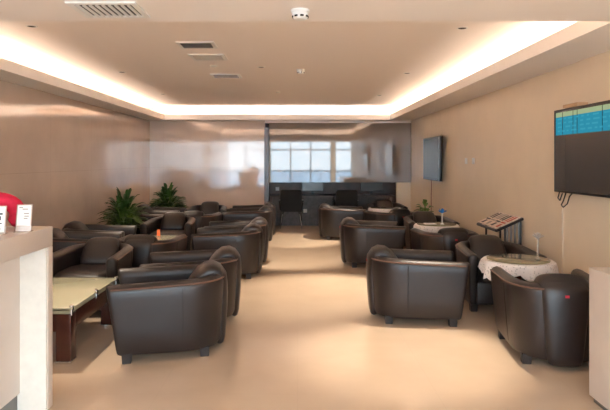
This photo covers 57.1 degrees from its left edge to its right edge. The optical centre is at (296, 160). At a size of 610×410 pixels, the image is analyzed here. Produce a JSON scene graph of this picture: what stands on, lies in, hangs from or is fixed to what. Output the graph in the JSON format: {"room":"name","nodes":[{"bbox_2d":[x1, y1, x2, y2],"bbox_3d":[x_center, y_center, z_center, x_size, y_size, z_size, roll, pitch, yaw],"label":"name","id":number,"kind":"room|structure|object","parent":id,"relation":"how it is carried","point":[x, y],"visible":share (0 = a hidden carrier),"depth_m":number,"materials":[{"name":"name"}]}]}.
{"room":"airport lounge","nodes":[
{"label":"airport lounge","id":0,"kind":"room"},
{"bbox_2d":[0,53,149,229],"bbox_3d":[-3.350,0.150,5.575,0.100,2.700,14.150,0,0,0],"label":"wall","id":1,"kind":"structure","parent":0,"point":[63,157],"depth_m":8.02,"materials":[{"name":"paint"}]},
{"bbox_2d":[150,107,264,208],"bbox_3d":[-2.010,0.150,12.610,2.580,2.700,0.120,0,0,0],"label":"wall","id":2,"kind":"structure","parent":0,"point":[222,162],"depth_m":12.55,"materials":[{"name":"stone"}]},
{"bbox_2d":[264,127,268,203],"bbox_3d":[-0.680,0.375,12.555,0.100,2.250,0.110,0,0,0],"label":"trim","id":3,"kind":"structure","parent":2,"relation":"attached to","point":[266,129],"depth_m":12.50,"materials":[{"name":"black metal"}]},
{"bbox_2d":[265,107,410,122],"bbox_3d":[0.920,-1.025,12.611,3.280,0.350,0.119,0,0,0],"label":"trim","id":4,"kind":"structure","parent":2,"relation":"attached to","point":[268,110],"depth_m":12.55,"materials":[{"name":"white paint"}]},
{"bbox_2d":[0,21,577,106],"bbox_3d":[-0.370,-1.250,8.425,6.060,0.100,10.350,0,0,0],"label":"ceiling","id":5,"kind":"structure","parent":0,"point":[345,63],"depth_m":6.49,"materials":[{"name":"white paint"}]},
{"bbox_2d":[175,41,217,48],"bbox_3d":[-1.030,-1.190,5.770,0.380,0.018,0.300,0,0,0],"label":"ceiling vent","id":6,"kind":"object","parent":5,"relation":"in","point":[182,44],"visible":1,"depth_m":5.73,"materials":[{"name":"white plastic"}]},
{"bbox_2d":[188,54,227,60],"bbox_3d":[-1.020,-1.190,6.445,0.400,0.018,0.350,0,0,0],"label":"ceiling vent","id":7,"kind":"object","parent":5,"relation":"in","point":[196,57],"visible":1,"depth_m":6.42,"materials":[{"name":"white plastic"}]},
{"bbox_2d":[210,74,241,77],"bbox_3d":[-0.995,-1.190,7.875,0.410,0.018,0.350,0,0,0],"label":"ceiling vent","id":8,"kind":"object","parent":5,"relation":"in","point":[212,75],"visible":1,"depth_m":7.83,"materials":[{"name":"white plastic"}]},
{"bbox_2d":[296,69,304,73],"bbox_3d":[0.050,-1.171,7.350,0.114,0.056,0.114,0,0,0],"label":"smoke detector","id":9,"kind":"object","parent":5,"relation":"attached to","point":[299,71],"visible":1,"depth_m":7.31,"materials":[{"name":"white plastic"}]},
{"bbox_2d":[0,0,609,20],"bbox_3d":[-0.370,-0.915,1.065,6.060,0.020,5.130,0,0,0],"label":"ceiling","id":10,"kind":"structure","parent":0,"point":[10,10],"depth_m":3.37,"materials":[{"name":"white paint"}]},
{"bbox_2d":[65,1,150,17],"bbox_3d":[-1.115,-0.895,3.335,0.400,0.018,0.330,0,0,0],"label":"air vent","id":11,"kind":"object","parent":10,"relation":"in","point":[88,9],"visible":1,"depth_m":3.30,"materials":[{"name":"white plastic"}]},
{"bbox_2d":[291,8,309,20],"bbox_3d":[0.020,-0.876,3.360,0.114,0.056,0.114,0,0,0],"label":"smoke detector","id":12,"kind":"object","parent":10,"relation":"attached to","point":[299,14],"visible":1,"depth_m":3.32,"materials":[{"name":"white plastic"}]},
{"bbox_2d":[48,226,602,409],"bbox_3d":[0.000,1.550,3.750,18.000,0.100,19.700,0,0,0],"label":"floor","id":13,"kind":"structure","parent":0,"point":[304,334],"depth_m":4.17,"materials":[{"name":"beige tile"}]},
{"bbox_2d":[0,226,52,409],"bbox_3d":[-1.875,0.950,2.320,0.750,1.100,2.240,0,0,0],"label":"reception counter","id":14,"kind":"object","parent":13,"relation":"on","point":[26,259],"depth_m":3.35,"materials":[{"name":"beige stone"}]},
{"bbox_2d":[0,206,8,234],"bbox_3d":[-1.653,0.323,3.067,0.110,0.154,0.075,0,0,-6],"label":"card stand","id":15,"kind":"object","parent":14,"relation":"on","point":[3,209],"visible":1,"depth_m":3.07,"materials":[{"name":"white paper"}]},
{"bbox_2d":[0,192,23,226],"bbox_3d":[-1.720,0.281,3.248,0.283,0.201,0.120,0,0,0],"label":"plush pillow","id":16,"kind":"object","parent":14,"relation":"on","point":[6,199],"visible":0.62,"depth_m":3.21,"materials":[{"name":"red fabric"}]},
{"bbox_2d":[13,204,33,232],"bbox_3d":[-1.546,0.324,3.165,0.084,0.153,0.080,0,0,-9],"label":"card stand","id":17,"kind":"object","parent":14,"relation":"on","point":[24,213],"visible":1,"depth_m":3.17,"materials":[{"name":"beige plastic"}]},
{"bbox_2d":[0,226,52,263],"bbox_3d":[-1.875,0.460,2.320,0.750,0.120,2.240,0,0,0],"label":"countertop","id":18,"kind":"structure","parent":14,"relation":"on","point":[12,245],"depth_m":3.09,"materials":[{"name":"beige stone"}]},
{"bbox_2d":[53,276,117,364],"bbox_3d":[-1.965,1.282,4.650,0.628,0.437,1.080,0,0,0],"label":"coffee table","id":19,"kind":"object","parent":13,"relation":"on","point":[75,300],"visible":0.59,"depth_m":4.43,"materials":[{"name":"red wood"}]},
{"bbox_2d":[52,228,121,252],"bbox_3d":[-2.676,1.159,6.820,0.905,0.682,0.773,0,0,-2],"label":"tub chair","id":20,"kind":"object","parent":13,"relation":"on","point":[61,239],"visible":0.21,"depth_m":6.86,"materials":[{"name":"brown leather"}]},
{"bbox_2d":[53,228,68,237],"bbox_3d":[-2.937,0.965,6.811,0.334,0.293,0.390,0,0,-2],"label":"cushion","id":21,"kind":"object","parent":20,"relation":"on","point":[57,233],"depth_m":6.79,"materials":[{"name":"brown leather"}]},
{"bbox_2d":[53,237,132,309],"bbox_3d":[-2.080,1.159,5.716,0.773,0.682,0.905,0,0,0],"label":"tub chair","id":22,"kind":"object","parent":13,"relation":"on","point":[99,257],"visible":0.56,"depth_m":5.72,"materials":[{"name":"brown leather"}]},
{"bbox_2d":[54,264,106,277],"bbox_3d":[-2.080,1.143,5.620,0.564,0.145,0.630,0,0,0],"label":"seat cushion","id":23,"kind":"object","parent":22,"relation":"on","point":[66,270],"depth_m":5.45,"materials":[{"name":"brown leather"}]},
{"bbox_2d":[80,237,120,263],"bbox_3d":[-2.080,0.965,5.977,0.390,0.293,0.334,0,0,0],"label":"cushion","id":24,"kind":"object","parent":22,"relation":"on","point":[96,250],"depth_m":5.88,"materials":[{"name":"brown leather"}]},
{"bbox_2d":[62,221,136,236],"bbox_3d":[-2.716,1.159,7.620,0.905,0.682,0.773,0,0,-2],"label":"tub chair","id":25,"kind":"object","parent":13,"relation":"on","point":[125,230],"visible":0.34,"depth_m":7.87,"materials":[{"name":"brown leather"}]},
{"bbox_2d":[63,221,88,229],"bbox_3d":[-2.977,0.965,7.611,0.334,0.293,0.390,0,0,-2],"label":"cushion","id":26,"kind":"object","parent":25,"relation":"on","point":[74,224],"depth_m":7.49,"materials":[{"name":"brown leather"}]},
{"bbox_2d":[97,187,150,227],"bbox_3d":[-2.761,0.957,8.953,0.889,1.086,0.885,0,0,0],"label":"potted plant","id":27,"kind":"object","parent":13,"relation":"on","point":[121,214],"visible":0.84,"depth_m":8.84,"materials":[{"name":"green plant"}]},
{"bbox_2d":[118,234,187,267],"bbox_3d":[-1.750,1.159,6.583,0.773,0.682,0.905,0,0,0],"label":"tub chair","id":28,"kind":"object","parent":13,"relation":"on","point":[143,245],"visible":0.34,"depth_m":6.19,"materials":[{"name":"brown leather"}]},
{"bbox_2d":[124,234,157,243],"bbox_3d":[-1.750,0.965,6.323,0.390,0.293,0.334,0,0,0],"label":"cushion","id":29,"kind":"object","parent":28,"relation":"on","point":[136,238],"depth_m":6.19,"materials":[{"name":"brown leather"}]},
{"bbox_2d":[129,209,177,233],"bbox_3d":[-2.616,1.159,9.860,0.905,0.682,0.773,0,0,0],"label":"tub chair","id":30,"kind":"object","parent":13,"relation":"on","point":[153,213],"visible":0.17,"depth_m":9.52,"materials":[{"name":"brown leather"}]},
{"bbox_2d":[137,204,186,211],"bbox_3d":[-2.616,1.159,10.660,0.905,0.682,0.773,0,0,0],"label":"tub chair","id":31,"kind":"object","parent":13,"relation":"on","point":[179,209],"visible":0.16,"depth_m":10.92,"materials":[{"name":"brown leather"}]},
{"bbox_2d":[137,204,151,208],"bbox_3d":[-2.877,0.965,10.660,0.334,0.293,0.390,0,0,0],"label":"cushion","id":32,"kind":"object","parent":31,"relation":"on","point":[141,205],"depth_m":10.57,"materials":[{"name":"beige fabric"}]},
{"bbox_2d":[106,260,227,363],"bbox_3d":[-1.014,1.159,4.509,0.905,0.682,0.773,0,0,-10],"label":"tub chair","id":33,"kind":"object","parent":13,"relation":"on","point":[175,308],"visible":1,"depth_m":4.18,"materials":[{"name":"brown leather"}]},
{"bbox_2d":[188,260,222,278],"bbox_3d":[-0.757,0.965,4.555,0.334,0.293,0.390,0,0,-10],"label":"cushion","id":34,"kind":"object","parent":33,"relation":"on","point":[210,267],"depth_m":4.43,"materials":[{"name":"brown leather"}]},
{"bbox_2d":[147,182,187,207],"bbox_3d":[-2.676,0.972,11.604,0.905,1.057,0.899,0,0,0],"label":"potted plant","id":35,"kind":"object","parent":13,"relation":"on","point":[167,196],"visible":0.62,"depth_m":11.52,"materials":[{"name":"green plant"}]},
{"bbox_2d":[140,212,195,250],"bbox_3d":[-1.950,1.159,8.666,0.773,0.682,0.905,0,0,-2],"label":"tub chair","id":36,"kind":"object","parent":13,"relation":"on","point":[170,223],"visible":0.55,"depth_m":8.68,"materials":[{"name":"brown leather"}]},
{"bbox_2d":[150,230,183,234],"bbox_3d":[-1.946,1.143,8.570,0.564,0.145,0.630,0,0,-2],"label":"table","id":37,"kind":"object","parent":36,"relation":"on","point":[152,232],"depth_m":8.41,"materials":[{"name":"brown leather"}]},
{"bbox_2d":[161,212,185,229],"bbox_3d":[-1.959,0.965,8.927,0.390,0.293,0.334,0,0,-2],"label":"cushion","id":38,"kind":"object","parent":36,"relation":"on","point":[170,220],"depth_m":8.82,"materials":[{"name":"brown leather"}]},
{"bbox_2d":[154,234,185,239],"bbox_3d":[-1.920,1.282,7.600,0.628,0.437,1.080,0,0,0],"label":"coffee table","id":39,"kind":"object","parent":13,"relation":"on","point":[161,237],"visible":0.02,"depth_m":8.01,"materials":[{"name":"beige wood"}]},
{"bbox_2d":[139,245,240,316],"bbox_3d":[-0.984,1.159,5.330,0.905,0.682,0.773,0,0,-7],"label":"tub chair","id":40,"kind":"object","parent":13,"relation":"on","point":[228,256],"visible":0.42,"depth_m":5.24,"materials":[{"name":"brown leather"}]},
{"bbox_2d":[209,245,236,259],"bbox_3d":[-0.725,0.965,5.361,0.334,0.293,0.390,0,0,-7],"label":"cushion","id":41,"kind":"object","parent":40,"relation":"on","point":[228,251],"depth_m":5.23,"materials":[{"name":"brown leather"}]},
{"bbox_2d":[183,210,221,233],"bbox_3d":[-1.720,1.159,9.604,0.773,0.682,0.905,0,0,0],"label":"tub chair","id":42,"kind":"object","parent":13,"relation":"on","point":[202,220],"visible":0.28,"depth_m":9.22,"materials":[{"name":"brown leather"}]},
{"bbox_2d":[183,210,204,215],"bbox_3d":[-1.720,0.965,9.343,0.390,0.293,0.334,0,0,0],"label":"cushion","id":43,"kind":"object","parent":42,"relation":"on","point":[188,213],"depth_m":9.21,"materials":[{"name":"beige fabric"}]},
{"bbox_2d":[184,201,226,220],"bbox_3d":[-1.760,1.159,11.056,0.773,0.682,0.905,0,0,0],"label":"tub chair","id":44,"kind":"object","parent":13,"relation":"on","point":[208,207],"visible":0.38,"depth_m":11.20,"materials":[{"name":"brown leather"}]},
{"bbox_2d":[200,201,218,214],"bbox_3d":[-1.760,0.965,11.317,0.390,0.293,0.334,0,0,0],"label":"cushion","id":45,"kind":"object","parent":44,"relation":"on","point":[208,207],"depth_m":11.22,"materials":[{"name":"brown leather"}]},
{"bbox_2d":[191,223,262,278],"bbox_3d":[-0.893,1.159,7.360,0.905,0.682,0.773,0,0,-3],"label":"tub chair","id":46,"kind":"object","parent":13,"relation":"on","point":[247,240],"visible":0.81,"depth_m":7.06,"materials":[{"name":"brown leather"}]},
{"bbox_2d":[241,223,259,231],"bbox_3d":[-0.633,0.965,7.373,0.334,0.293,0.390,0,0,-3],"label":"cushion","id":47,"kind":"object","parent":46,"relation":"on","point":[255,227],"depth_m":7.23,"materials":[{"name":"brown leather"}]},
{"bbox_2d":[204,217,268,261],"bbox_3d":[-0.864,1.159,8.170,0.905,0.682,0.773,0,0,-2],"label":"tub chair","id":48,"kind":"object","parent":13,"relation":"on","point":[261,221],"visible":0.29,"depth_m":8.07,"materials":[{"name":"brown leather"}]},
{"bbox_2d":[250,217,265,223],"bbox_3d":[-0.603,0.965,8.179,0.334,0.293,0.390,0,0,-2],"label":"cushion","id":49,"kind":"object","parent":48,"relation":"on","point":[259,220],"depth_m":8.04,"materials":[{"name":"brown leather"}]},
{"bbox_2d":[223,205,273,240],"bbox_3d":[-0.883,1.159,10.330,0.905,0.682,0.773,0,0,-1],"label":"tub chair","id":50,"kind":"object","parent":13,"relation":"on","point":[266,211],"visible":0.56,"depth_m":10.03,"materials":[{"name":"brown leather"}]},
{"bbox_2d":[258,205,270,210],"bbox_3d":[-0.623,0.965,10.335,0.334,0.293,0.390,0,0,-1],"label":"cushion","id":51,"kind":"object","parent":50,"relation":"on","point":[268,208],"depth_m":10.18,"materials":[{"name":"brown leather"}]},
{"bbox_2d":[230,202,275,234],"bbox_3d":[-0.864,1.159,11.150,0.905,0.682,0.773,0,0,-1],"label":"tub chair","id":52,"kind":"object","parent":13,"relation":"on","point":[271,204],"visible":0.28,"depth_m":11.05,"materials":[{"name":"brown leather"}]},
{"bbox_2d":[263,202,273,206],"bbox_3d":[-0.603,0.965,11.155,0.334,0.293,0.390,0,0,-1],"label":"cushion","id":53,"kind":"object","parent":52,"relation":"on","point":[271,204],"depth_m":11.02,"materials":[{"name":"brown leather"}]},
{"bbox_2d":[278,190,303,228],"bbox_3d":[-0.130,1.064,12.494,0.560,0.868,0.552,0,0,0],"label":"office chair","id":54,"kind":"object","parent":13,"relation":"on","point":[290,200],"visible":1,"depth_m":12.27,"materials":[{"name":"black fabric"}]},
{"bbox_2d":[270,194,394,225],"bbox_3d":[0.807,1.140,12.935,2.825,0.720,0.630,0,0,0],"label":"computer desk","id":55,"kind":"object","parent":13,"relation":"on","point":[311,203],"visible":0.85,"depth_m":13.00,"materials":[{"name":"black wood"}]},
{"bbox_2d":[302,182,322,193],"bbox_3d":[0.360,0.585,12.960,0.500,0.390,0.160,0,0,0],"label":"computer monitor","id":56,"kind":"object","parent":55,"relation":"on","point":[306,186],"visible":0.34,"depth_m":12.94,"materials":[{"name":"black plastic"}]},
{"bbox_2d":[360,182,381,193],"bbox_3d":[1.720,0.585,12.960,0.500,0.390,0.160,0,0,0],"label":"computer monitor","id":57,"kind":"object","parent":55,"relation":"on","point":[364,186],"visible":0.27,"depth_m":12.94,"materials":[{"name":"black plastic"}]},
{"bbox_2d":[318,203,366,239],"bbox_3d":[0.863,1.159,10.900,0.906,0.682,0.773,0,0,0],"label":"tub chair","id":58,"kind":"object","parent":13,"relation":"on","point":[330,217],"visible":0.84,"depth_m":10.58,"materials":[{"name":"brown leather"}]},
{"bbox_2d":[321,203,331,207],"bbox_3d":[0.603,0.965,10.900,0.334,0.293,0.390,0,0,0],"label":"cushion","id":59,"kind":"object","parent":58,"relation":"on","point":[324,205],"depth_m":10.74,"materials":[{"name":"brown leather"}]},
{"bbox_2d":[333,190,358,205],"bbox_3d":[1.080,1.064,12.394,0.560,0.868,0.552,0,0,0],"label":"office chair","id":60,"kind":"object","parent":13,"relation":"on","point":[343,197],"visible":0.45,"depth_m":12.16,"materials":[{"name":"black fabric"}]},
{"bbox_2d":[339,217,405,267],"bbox_3d":[1.073,1.159,8.140,0.906,0.682,0.773,0,0,0],"label":"tub chair","id":61,"kind":"object","parent":13,"relation":"on","point":[357,237],"visible":0.82,"depth_m":7.81,"materials":[{"name":"brown leather"}]},
{"bbox_2d":[343,217,359,224],"bbox_3d":[0.813,0.965,8.140,0.334,0.293,0.390,0,0,0],"label":"cushion","id":62,"kind":"object","parent":61,"relation":"on","point":[348,220],"depth_m":7.99,"materials":[{"name":"brown leather"}]},
{"bbox_2d":[370,206,398,208],"bbox_3d":[1.700,1.200,10.860,0.610,0.600,0.610,0,0,0],"label":"round table","id":63,"kind":"object","parent":13,"relation":"on","point":[375,207],"visible":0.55,"depth_m":10.85,"materials":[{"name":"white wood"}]},
{"bbox_2d":[368,207,399,212],"bbox_3d":[1.698,0.995,10.862,0.693,0.170,0.702,0,0,0],"label":"lace cloth","id":64,"kind":"object","parent":63,"relation":"on","point":[369,208],"visible":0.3,"depth_m":10.58,"materials":[{"name":"white fabric"}]},
{"bbox_2d":[368,199,407,208],"bbox_3d":[1.850,1.159,11.677,0.773,0.682,0.906,0,0,0],"label":"tub chair","id":65,"kind":"object","parent":13,"relation":"on","point":[380,202],"visible":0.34,"depth_m":11.86,"materials":[{"name":"brown leather"}]},
{"bbox_2d":[375,199,392,206],"bbox_3d":[1.850,0.965,11.937,0.390,0.293,0.334,0,0,0],"label":"cushion","id":66,"kind":"object","parent":65,"relation":"on","point":[380,202],"depth_m":11.88,"materials":[{"name":"brown leather"}]},
{"bbox_2d":[364,208,412,246],"bbox_3d":[1.699,1.159,9.983,0.773,0.682,0.906,0,0,-15],"label":"tub chair","id":67,"kind":"object","parent":13,"relation":"on","point":[397,215],"visible":0.4,"depth_m":9.60,"materials":[{"name":"brown leather"}]},
{"bbox_2d":[389,208,410,213],"bbox_3d":[1.767,0.965,9.731,0.390,0.293,0.334,0,0,-15],"label":"cushion","id":68,"kind":"object","parent":67,"relation":"on","point":[402,210],"depth_m":9.59,"materials":[{"name":"brown leather"}]},
{"bbox_2d":[366,245,469,326],"bbox_3d":[1.123,1.159,5.400,0.906,0.682,0.773,0,0,3],"label":"tub chair","id":69,"kind":"object","parent":13,"relation":"on","point":[401,283],"visible":1,"depth_m":5.06,"materials":[{"name":"brown leather"}]},
{"bbox_2d":[371,245,396,257],"bbox_3d":[0.863,0.965,5.413,0.334,0.293,0.390,0,0,3],"label":"cushion","id":70,"kind":"object","parent":69,"relation":"on","point":[377,251],"depth_m":5.27,"materials":[{"name":"brown leather"}]},
{"bbox_2d":[413,199,433,211],"bbox_3d":[2.146,1.071,9.502,0.314,0.858,0.281,0,0,39],"label":"potted plant","id":71,"kind":"object","parent":13,"relation":"on","point":[424,201],"visible":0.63,"depth_m":9.48,"materials":[{"name":"green plant"}]},
{"bbox_2d":[403,211,459,248],"bbox_3d":[2.070,1.159,8.857,0.773,0.682,0.906,0,0,0],"label":"tub chair","id":72,"kind":"object","parent":13,"relation":"on","point":[418,216],"visible":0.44,"depth_m":8.99,"materials":[{"name":"brown leather"}]},
{"bbox_2d":[412,211,436,222],"bbox_3d":[2.070,0.965,9.117,0.390,0.293,0.334,0,0,0],"label":"cushion","id":73,"kind":"object","parent":72,"relation":"on","point":[418,216],"depth_m":9.05,"materials":[{"name":"brown leather"}]},
{"bbox_2d":[417,222,455,226],"bbox_3d":[2.000,1.200,8.030,0.610,0.600,0.610,0,0,0],"label":"round table","id":74,"kind":"object","parent":13,"relation":"on","point":[437,224],"visible":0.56,"depth_m":7.94,"materials":[{"name":"red wood"}]},
{"bbox_2d":[413,223,459,232],"bbox_3d":[2.006,0.995,8.031,0.700,0.170,0.691,0,0,0],"label":"lace cloth","id":75,"kind":"object","parent":74,"relation":"on","point":[434,229],"visible":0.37,"depth_m":7.78,"materials":[{"name":"white fabric"}]},
{"bbox_2d":[438,208,445,224],"bbox_3d":[2.067,0.788,7.955,0.118,0.225,0.110,0,0,0],"label":"flower vase","id":76,"kind":"object","parent":74,"relation":"on","point":[441,211],"visible":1,"depth_m":7.94,"materials":[{"name":"white plastic"}]},
{"bbox_2d":[410,227,478,261],"bbox_3d":[1.930,1.159,7.233,0.773,0.682,0.906,0,0,0],"label":"tub chair","id":77,"kind":"object","parent":13,"relation":"on","point":[446,238],"visible":0.41,"depth_m":6.86,"materials":[{"name":"brown leather"}]},
{"bbox_2d":[438,227,467,235],"bbox_3d":[1.930,0.965,6.973,0.390,0.293,0.334,0,0,0],"label":"cushion","id":78,"kind":"object","parent":77,"relation":"on","point":[453,231],"depth_m":6.84,"materials":[{"name":"brown leather"}]},
{"bbox_2d":[477,217,523,244],"bbox_3d":[2.395,1.070,6.640,0.324,0.860,0.694,0,0,0],"label":"magazine rack","id":79,"kind":"object","parent":13,"relation":"on","point":[521,219],"visible":0.3,"depth_m":6.32,"materials":[{"name":"black plastic"}]},
{"bbox_2d":[478,212,503,223],"bbox_3d":[2.386,0.698,6.884,0.276,0.130,0.160,0,0,0],"label":"magazine","id":80,"kind":"object","parent":79,"relation":"in","point":[498,213],"visible":1,"depth_m":6.87,"materials":[{"name":"grey paper"}]},
{"bbox_2d":[482,213,508,224],"bbox_3d":[2.386,0.698,6.721,0.276,0.130,0.160,0,0,0],"label":"magazine","id":81,"kind":"object","parent":79,"relation":"in","point":[504,214],"visible":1,"depth_m":6.71,"materials":[{"name":"beige paper"}]},
{"bbox_2d":[487,214,513,226],"bbox_3d":[2.386,0.698,6.558,0.276,0.130,0.160,0,0,0],"label":"magazine","id":82,"kind":"object","parent":79,"relation":"in","point":[509,215],"visible":1,"depth_m":6.55,"materials":[{"name":"grey paper"}]},
{"bbox_2d":[492,216,520,228],"bbox_3d":[2.386,0.698,6.395,0.276,0.130,0.160,0,0,0],"label":"magazine","id":83,"kind":"object","parent":79,"relation":"in","point":[513,218],"visible":1,"depth_m":6.37,"materials":[{"name":"red paper"}]},
{"bbox_2d":[455,235,546,311],"bbox_3d":[2.070,1.159,5.897,0.773,0.682,0.906,0,0,2],"label":"tub chair","id":84,"kind":"object","parent":13,"relation":"on","point":[478,290],"visible":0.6,"depth_m":5.68,"materials":[{"name":"brown leather"}]},
{"bbox_2d":[468,235,506,260],"bbox_3d":[2.079,0.965,6.157,0.390,0.293,0.334,0,0,2],"label":"cushion","id":85,"kind":"object","parent":84,"relation":"on","point":[481,245],"depth_m":6.08,"materials":[{"name":"brown leather"}]},
{"bbox_2d":[487,254,550,279],"bbox_3d":[2.040,1.200,5.170,0.610,0.600,0.610,0,0,0],"label":"round table","id":86,"kind":"object","parent":13,"relation":"on","point":[521,259],"visible":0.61,"depth_m":5.12,"materials":[{"name":"clear glass"}]},
{"bbox_2d":[478,261,528,283],"bbox_3d":[2.067,1.143,5.800,0.564,0.145,0.630,0,0,2],"label":"tablecloth","id":87,"kind":"object","parent":86,"relation":"on","point":[480,275],"depth_m":5.53,"materials":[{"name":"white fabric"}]},
{"bbox_2d":[478,255,558,281],"bbox_3d":[2.036,0.992,5.167,0.683,0.164,0.705,0,0,0],"label":"lace cloth","id":88,"kind":"object","parent":86,"relation":"on","point":[529,273],"visible":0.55,"depth_m":4.89,"materials":[{"name":"white fabric"}]},
{"bbox_2d":[532,232,543,259],"bbox_3d":[2.216,0.778,5.145,0.100,0.244,0.094,0,0,0],"label":"flower vase","id":89,"kind":"object","parent":86,"relation":"on","point":[537,235],"visible":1,"depth_m":5.13,"materials":[{"name":"white glass"}]},
{"bbox_2d":[490,266,588,366],"bbox_3d":[1.981,1.159,4.383,0.773,0.682,0.906,0,0,10],"label":"tub chair","id":90,"kind":"object","parent":13,"relation":"on","point":[546,317],"visible":0.88,"depth_m":4.02,"materials":[{"name":"brown leather"}]},
{"bbox_2d":[533,273,588,289],"bbox_3d":[1.935,0.965,4.127,0.390,0.293,0.334,0,0,10],"label":"cushion","id":91,"kind":"object","parent":90,"relation":"on","point":[549,281],"depth_m":4.00,"materials":[{"name":"brown leather"}]},
{"bbox_2d":[589,267,609,409],"bbox_3d":[2.185,1.083,2.355,0.710,0.835,2.310,0,0,0],"label":"countertop","id":92,"kind":"structure","parent":13,"relation":"on","point":[599,277],"depth_m":3.39,"materials":[{"name":"beige stone"}]},
{"bbox_2d":[268,123,395,202],"bbox_3d":[0.920,0.150,13.460,3.280,2.700,0.080,0,0,0],"label":"wall","id":93,"kind":"structure","parent":0,"point":[328,187],"depth_m":13.42,"materials":[{"name":"brown wood"}]},
{"bbox_2d":[411,51,609,273],"bbox_3d":[2.610,0.150,6.050,0.100,2.700,15.100,0,0,0],"label":"wall","id":94,"kind":"structure","parent":0,"point":[508,131],"depth_m":6.36,"materials":[{"name":"beige paint"}]},
{"bbox_2d":[0,21,605,118],"bbox_3d":[-0.435,-0.973,7.950,5.002,0.094,8.672,0,0,0],"label":"trim","id":95,"kind":"structure","parent":94,"relation":"attached to","point":[578,27],"depth_m":6.94,"materials":[{"name":"white paint"}]},
{"bbox_2d":[0,21,609,120],"bbox_3d":[-0.370,-0.915,8.090,5.860,0.020,8.920,0,0,0],"label":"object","id":96,"kind":"structure","parent":94,"relation":"attached to","point":[594,41],"depth_m":6.37,"materials":[{"name":"white paint"}]},
{"bbox_2d":[269,123,410,181],"bbox_3d":[0.968,-0.186,12.565,3.175,1.332,0.030,0,0,0],"label":"glass screen","id":97,"kind":"object","parent":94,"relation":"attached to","point":[298,152],"visible":1,"depth_m":12.55,"materials":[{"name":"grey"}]},
{"bbox_2d":[396,182,410,210],"bbox_3d":[2.400,0.297,12.637,0.320,2.405,0.105,0,0,0],"label":"wall","id":98,"kind":"structure","parent":94,"relation":"attached to","point":[403,189],"depth_m":12.58,"materials":[{"name":"beige paint"}]},
{"bbox_2d":[423,136,441,180],"bbox_3d":[2.495,-0.040,10.200,0.123,0.780,1.200,0,0,0],"label":"television","id":99,"kind":"object","parent":94,"relation":"attached to","point":[432,146],"visible":1,"depth_m":10.07,"materials":[{"name":"black plastic"}]},
{"bbox_2d":[561,192,562,273],"bbox_3d":[2.554,0.899,5.393,0.012,1.199,0.015,0,0,0],"label":"cable cover","id":100,"kind":"object","parent":94,"relation":"attached to","point":[561,192],"visible":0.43,"depth_m":5.39,"materials":[{"name":"beige paint"}]},
{"bbox_2d":[554,100,609,197],"bbox_3d":[2.521,-0.095,4.695,0.073,0.780,1.430,0,0,0],"label":"television","id":101,"kind":"object","parent":94,"relation":"attached to","point":[581,133],"visible":1,"depth_m":4.88,"materials":[{"name":"black plastic"}]},
{"bbox_2d":[557,192,571,207],"bbox_3d":[2.537,0.371,5.310,0.025,0.149,0.271,0,0,0],"label":"power cable","id":102,"kind":"object","parent":101,"relation":"hanging from","point":[559,192],"visible":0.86,"depth_m":5.32,"materials":[{"name":"grey plastic"}]},
{"bbox_2d":[563,102,587,107],"bbox_3d":[2.508,-0.501,5.050,0.100,0.032,0.260,0,0,0],"label":"box","id":103,"kind":"object","parent":101,"relation":"on","point":[575,104],"visible":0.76,"depth_m":4.96,"materials":[{"name":"brown"}]},
{"bbox_2d":[556,104,609,135],"bbox_3d":[2.486,-0.350,4.695,0.002,0.214,1.366,0,0,0],"label":"screen","id":104,"kind":"object","parent":101,"relation":"attached to","point":[588,119],"depth_m":4.84,"materials":[{"name":"blue"}]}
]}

